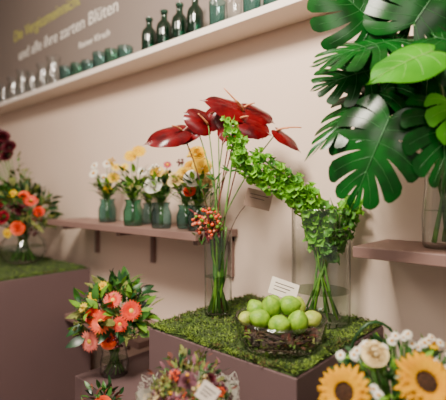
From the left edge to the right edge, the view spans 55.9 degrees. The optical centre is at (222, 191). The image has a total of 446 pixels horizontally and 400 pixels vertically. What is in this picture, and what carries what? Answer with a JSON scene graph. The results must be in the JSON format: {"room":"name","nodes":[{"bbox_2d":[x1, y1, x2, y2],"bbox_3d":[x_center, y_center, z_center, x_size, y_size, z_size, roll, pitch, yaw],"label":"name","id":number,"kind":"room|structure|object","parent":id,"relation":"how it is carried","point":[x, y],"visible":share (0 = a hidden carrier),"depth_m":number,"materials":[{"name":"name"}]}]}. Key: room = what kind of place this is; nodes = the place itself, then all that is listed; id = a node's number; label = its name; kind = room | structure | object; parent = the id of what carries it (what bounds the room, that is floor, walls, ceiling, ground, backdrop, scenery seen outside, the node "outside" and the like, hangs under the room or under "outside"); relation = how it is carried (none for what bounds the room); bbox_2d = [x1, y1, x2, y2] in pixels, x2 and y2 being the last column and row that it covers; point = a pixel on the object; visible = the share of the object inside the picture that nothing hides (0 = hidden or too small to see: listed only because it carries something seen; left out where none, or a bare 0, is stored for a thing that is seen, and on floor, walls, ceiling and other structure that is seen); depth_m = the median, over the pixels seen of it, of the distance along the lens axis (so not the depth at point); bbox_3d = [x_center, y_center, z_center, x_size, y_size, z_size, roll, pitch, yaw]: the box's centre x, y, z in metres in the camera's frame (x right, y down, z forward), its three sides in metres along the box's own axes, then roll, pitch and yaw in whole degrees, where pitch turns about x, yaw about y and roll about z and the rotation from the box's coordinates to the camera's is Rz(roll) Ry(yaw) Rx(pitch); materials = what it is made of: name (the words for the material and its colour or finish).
{"room":"plant shop","nodes":[
{"label":"plant shop","id":0,"kind":"room"},
{"bbox_2d":[0,0,445,399],"bbox_3d":[-0.215,-0.180,2.078,8.100,2.900,0.100,0,0,42],"label":"wall","id":1,"kind":"structure","parent":0,"point":[60,139],"depth_m":1.98,"materials":[{"name":"paint"}]},
{"bbox_2d":[14,0,117,59],"bbox_3d":[-1.109,-1.073,2.813,1.408,0.357,0.002,0,0,42],"label":"lettering","id":2,"kind":"object","parent":1,"relation":"attached to","point":[116,3],"depth_m":2.74},
{"bbox_2d":[65,306,156,349],"bbox_3d":[-0.522,0.750,2.117,0.650,0.200,0.248,0,0,42],"label":"display shelf","id":3,"kind":"object","parent":1,"relation":"attached to","point":[140,342],"visible":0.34,"depth_m":1.86,"materials":[{"name":"paint"}]},
{"bbox_2d":[47,217,237,276],"bbox_3d":[-0.467,0.255,2.067,1.200,0.200,0.248,0,0,42],"label":"display shelf","id":4,"kind":"object","parent":1,"relation":"attached to","point":[118,226],"visible":0.9,"depth_m":1.89,"materials":[{"name":"paint"}]},
{"bbox_2d":[85,157,124,222],"bbox_3d":[-0.614,-0.011,2.169,0.243,0.332,0.192,0,0,42],"label":"posy","id":5,"kind":"object","parent":4,"relation":"on","point":[103,184],"visible":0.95,"depth_m":2.15,"materials":[{"name":"white plant"}]},
{"bbox_2d":[98,198,116,222],"bbox_3d":[-0.595,0.094,2.164,0.092,0.121,0.092,0,0,42],"label":"vase","id":6,"kind":"object","parent":5,"relation":"on","point":[105,199],"depth_m":2.16,"materials":[{"name":"teal glass"}]},
{"bbox_2d":[108,146,146,225],"bbox_3d":[-0.404,-0.030,1.922,0.203,0.370,0.248,0,0,42],"label":"posy","id":7,"kind":"object","parent":4,"relation":"on","point":[133,211],"visible":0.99,"depth_m":1.90,"materials":[{"name":"green plant"}]},
{"bbox_2d":[123,199,142,225],"bbox_3d":[-0.413,0.094,1.933,0.090,0.121,0.090,0,0,42],"label":"vase","id":8,"kind":"object","parent":7,"relation":"on","point":[133,211],"depth_m":1.90,"materials":[{"name":"green glass"}]},
{"bbox_2d":[139,166,160,223],"bbox_3d":[-0.393,0.015,2.025,0.185,0.280,0.139,0,0,42],"label":"posy","id":9,"kind":"object","parent":4,"relation":"on","point":[148,201],"visible":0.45,"depth_m":2.03,"materials":[{"name":"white plant"}]},
{"bbox_2d":[134,161,179,228],"bbox_3d":[-0.272,0.012,1.795,0.200,0.286,0.159,0,0,-3],"label":"posy","id":10,"kind":"object","parent":4,"relation":"on","point":[158,176],"visible":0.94,"depth_m":1.77,"materials":[{"name":"white plant"}]},
{"bbox_2d":[151,202,171,228],"bbox_3d":[-0.264,0.099,1.799,0.088,0.111,0.088,0,0,42],"label":"vase","id":11,"kind":"object","parent":10,"relation":"on","point":[161,222],"depth_m":1.79,"materials":[{"name":"green glass"}]},
{"bbox_2d":[161,159,198,228],"bbox_3d":[-0.163,0.006,1.770,0.256,0.298,0.149,0,0,15],"label":"posy","id":12,"kind":"object","parent":4,"relation":"on","point":[187,167],"visible":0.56,"depth_m":1.77,"materials":[{"name":"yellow plant"}]},
{"bbox_2d":[177,204,194,228],"bbox_3d":[-0.157,0.104,1.783,0.080,0.101,0.080,0,0,42],"label":"vase","id":13,"kind":"object","parent":12,"relation":"on","point":[184,205],"depth_m":1.78,"materials":[{"name":"teal glass"}]},
{"bbox_2d":[172,146,220,231],"bbox_3d":[-0.099,-0.015,1.660,0.195,0.340,0.201,0,0,42],"label":"posy","id":14,"kind":"object","parent":4,"relation":"on","point":[190,179],"visible":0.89,"depth_m":1.65,"materials":[{"name":"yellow plant"}]},
{"bbox_2d":[187,205,206,231],"bbox_3d":[-0.102,0.104,1.680,0.080,0.101,0.080,0,0,42],"label":"vase","id":15,"kind":"object","parent":14,"relation":"on","point":[197,207],"depth_m":1.67,"materials":[{"name":"green glass"}]},
{"bbox_2d":[0,0,328,115],"bbox_3d":[-0.411,-0.645,2.084,5.800,0.030,0.148,0,0,42],"label":"wall shelf","id":16,"kind":"object","parent":1,"relation":"attached to","point":[280,13],"visible":1,"depth_m":1.84,"materials":[{"name":"paint"}]},
{"bbox_2d":[70,62,84,75],"bbox_3d":[-0.859,-0.708,2.483,0.080,0.096,0.080,0,0,42],"label":"glass tumbler","id":17,"kind":"object","parent":16,"relation":"on","point":[75,66],"visible":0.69,"depth_m":2.45,"materials":[{"name":"green glass"}]},
{"bbox_2d":[81,59,95,71],"bbox_3d":[-0.770,-0.703,2.402,0.080,0.086,0.080,0,0,42],"label":"glass tumbler","id":18,"kind":"object","parent":16,"relation":"on","point":[84,59],"visible":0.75,"depth_m":2.39,"materials":[{"name":"green glass"}]},
{"bbox_2d":[104,48,119,63],"bbox_3d":[-0.592,-0.708,2.242,0.080,0.096,0.080,0,0,42],"label":"glass tumbler","id":19,"kind":"object","parent":16,"relation":"on","point":[111,54],"visible":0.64,"depth_m":2.21,"materials":[{"name":"green glass"}]},
{"bbox_2d":[117,44,132,58],"bbox_3d":[-0.503,-0.703,2.162,0.080,0.086,0.080,0,0,42],"label":"glass tumbler","id":20,"kind":"object","parent":16,"relation":"on","point":[121,44],"visible":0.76,"depth_m":2.15,"materials":[{"name":"green glass"}]},
{"bbox_2d":[142,17,155,49],"bbox_3d":[-0.355,-0.748,2.022,0.072,0.176,0.072,0,0,42],"label":"glass bottle","id":21,"kind":"object","parent":16,"relation":"on","point":[148,33],"visible":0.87,"depth_m":1.99,"materials":[{"name":"green glass"}]},
{"bbox_2d":[156,9,170,44],"bbox_3d":[-0.273,-0.751,1.948,0.072,0.181,0.072,0,0,42],"label":"glass bottle","id":22,"kind":"object","parent":16,"relation":"on","point":[163,29],"visible":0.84,"depth_m":1.92,"materials":[{"name":"green glass"}]},
{"bbox_2d":[171,2,186,39],"bbox_3d":[-0.194,-0.751,1.877,0.072,0.181,0.072,0,0,42],"label":"glass bottle","id":23,"kind":"object","parent":16,"relation":"on","point":[179,20],"visible":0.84,"depth_m":1.85,"materials":[{"name":"green glass"}]},
{"bbox_2d":[187,0,203,33],"bbox_3d":[-0.120,-0.756,1.810,0.072,0.191,0.072,0,0,42],"label":"glass bottle","id":24,"kind":"object","parent":16,"relation":"on","point":[195,16],"visible":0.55,"depth_m":1.78,"materials":[{"name":"green glass"}]},
{"bbox_2d":[209,0,225,24],"bbox_3d":[-0.023,-0.721,1.730,0.070,0.121,0.070,0,0,42],"label":"glass tumbler","id":25,"kind":"object","parent":16,"relation":"on","point":[210,21],"visible":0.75,"depth_m":1.72,"materials":[{"name":"green glass"}]},
{"bbox_2d":[243,0,260,12],"bbox_3d":[0.110,-0.721,1.610,0.072,0.121,0.072,0,0,42],"label":"glass tumbler","id":26,"kind":"object","parent":16,"relation":"on","point":[259,2],"visible":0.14,"depth_m":1.60,"materials":[{"name":"green glass"}]},
{"bbox_2d":[353,239,445,266],"bbox_3d":[0.927,0.250,0.813,1.310,0.200,0.248,0,0,42],"label":"display shelf","id":27,"kind":"object","parent":1,"relation":"attached to","point":[404,251],"visible":1,"depth_m":1.10,"materials":[{"name":"paint"}]},
{"bbox_2d":[305,0,445,249],"bbox_3d":[0.461,-0.238,1.028,0.503,0.776,0.283,0,0,-6],"label":"plant arrangement","id":28,"kind":"object","parent":27,"relation":"on","point":[402,97],"visible":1,"depth_m":1.01,"materials":[{"name":"plant"}]},
{"bbox_2d":[422,174,445,249],"bbox_3d":[0.596,0.049,1.125,0.116,0.201,0.116,0,0,42],"label":"vase","id":29,"kind":"object","parent":28,"relation":"on","point":[441,210],"depth_m":1.13,"materials":[{"name":"clear glass"}]},
{"bbox_3d":[-1.540,1.295,0.680,8.200,0.050,3.950,0,0,42],"label":"floor","id":30,"kind":"structure","parent":0,"visible":0},
{"bbox_2d":[0,268,89,399],"bbox_3d":[-1.867,0.850,2.664,2.060,0.840,1.060,0,0,42],"label":"plinth","id":31,"kind":"object","parent":30,"relation":"on","point":[36,364],"visible":0.76,"depth_m":2.16,"materials":[{"name":"paint"}]},
{"bbox_2d":[0,246,86,280],"bbox_3d":[-1.617,0.414,2.497,1.490,0.029,0.987,0,0,42],"label":"mat","id":32,"kind":"object","parent":31,"relation":"on","point":[47,265],"visible":0.84,"depth_m":2.35,"materials":[{"name":"green plant"}]},
{"bbox_2d":[0,129,63,264],"bbox_3d":[-1.177,0.020,2.472,0.456,0.797,0.493,0,0,42],"label":"bouquet","id":33,"kind":"object","parent":32,"relation":"on","point":[11,196],"visible":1,"depth_m":2.43,"materials":[{"name":"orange plant"}]},
{"bbox_2d":[75,350,148,399],"bbox_3d":[-0.225,0.980,1.648,0.400,0.580,0.548,0,0,42],"label":"step","id":34,"kind":"structure","parent":30,"relation":"on","point":[138,363],"depth_m":1.56,"materials":[{"name":"paint"}]},
{"bbox_2d":[65,266,163,378],"bbox_3d":[-0.415,0.493,1.605,0.345,0.394,0.394,0,0,42],"label":"bouquet","id":35,"kind":"object","parent":34,"relation":"on","point":[115,291],"visible":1,"depth_m":1.51,"materials":[{"name":"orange plant"}]},
{"bbox_2d":[149,326,382,399],"bbox_3d":[0.141,0.850,1.339,0.543,0.840,0.518,0,0,42],"label":"plinth","id":36,"kind":"object","parent":30,"relation":"on","point":[256,382],"visible":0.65,"depth_m":1.07,"materials":[{"name":"paint"}]},
{"bbox_2d":[148,293,382,376],"bbox_3d":[0.140,0.413,1.340,0.567,0.033,0.540,0,0,42],"label":"mat","id":37,"kind":"object","parent":36,"relation":"on","point":[219,334],"visible":0.66,"depth_m":1.24,"materials":[{"name":"green plant"}]},
{"bbox_2d":[145,88,300,317],"bbox_3d":[-0.002,0.037,1.425,0.539,0.766,0.157,0,0,6],"label":"flower arrangement","id":38,"kind":"object","parent":37,"relation":"on","point":[252,120],"visible":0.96,"depth_m":1.43,"materials":[{"name":"plant"}]},
{"bbox_2d":[234,276,327,357],"bbox_3d":[0.159,0.339,1.160,0.254,0.180,0.254,0,0,42],"label":"bowl","id":39,"kind":"object","parent":37,"relation":"on","point":[265,314],"visible":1,"depth_m":1.12,"materials":[{"name":"green food"}]},
{"bbox_2d":[220,115,364,328],"bbox_3d":[0.225,0.088,1.373,0.471,0.664,0.190,0,0,0],"label":"flower arrangement","id":40,"kind":"object","parent":37,"relation":"on","point":[330,235],"visible":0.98,"depth_m":1.33,"materials":[{"name":"plant"}]},
{"bbox_2d":[292,208,350,328],"bbox_3d":[0.320,0.236,1.374,0.188,0.368,0.188,0,0,42],"label":"vase","id":41,"kind":"object","parent":40,"relation":"on","point":[330,235],"depth_m":1.34,"materials":[{"name":"clear glass"}]},
{"bbox_3d":[-0.314,1.060,1.019,0.770,0.420,0.495,0,0,42],"label":"step","id":42,"kind":"structure","parent":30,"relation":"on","visible":0},
{"bbox_2d":[80,374,123,399],"bbox_3d":[-0.373,0.710,1.273,0.154,0.277,0.161,0,0,-16],"label":"posy","id":43,"kind":"object","parent":42,"relation":"on","point":[107,389],"visible":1,"depth_m":1.28,"materials":[{"name":"green plant"}]},
{"bbox_2d":[135,345,239,399],"bbox_3d":[-0.073,0.600,0.953,0.248,0.496,0.247,0,0,42],"label":"bouquet","id":44,"kind":"object","parent":42,"relation":"on","point":[175,384],"visible":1,"depth_m":0.90,"materials":[{"name":"multicoloured plant"}]},
{"bbox_3d":[0.633,0.980,0.640,1.115,0.580,0.898,0,0,42],"label":"step","id":45,"kind":"structure","parent":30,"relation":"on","visible":0},
{"bbox_2d":[317,320,445,399],"bbox_3d":[0.372,0.484,0.869,0.329,0.402,0.332,0,0,18],"label":"sunflower bouquet","id":46,"kind":"object","parent":45,"relation":"on","point":[421,374],"visible":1,"depth_m":0.81,"materials":[{"name":"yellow plant"}]},
{"bbox_2d":[349,320,403,357],"bbox_3d":[0.367,0.485,0.879,0.233,0.400,0.234,0,0,42],"label":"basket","id":47,"kind":"object","parent":46,"relation":"on","point":[375,347],"depth_m":0.86,"materials":[{"name":"green plant"}]}
]}

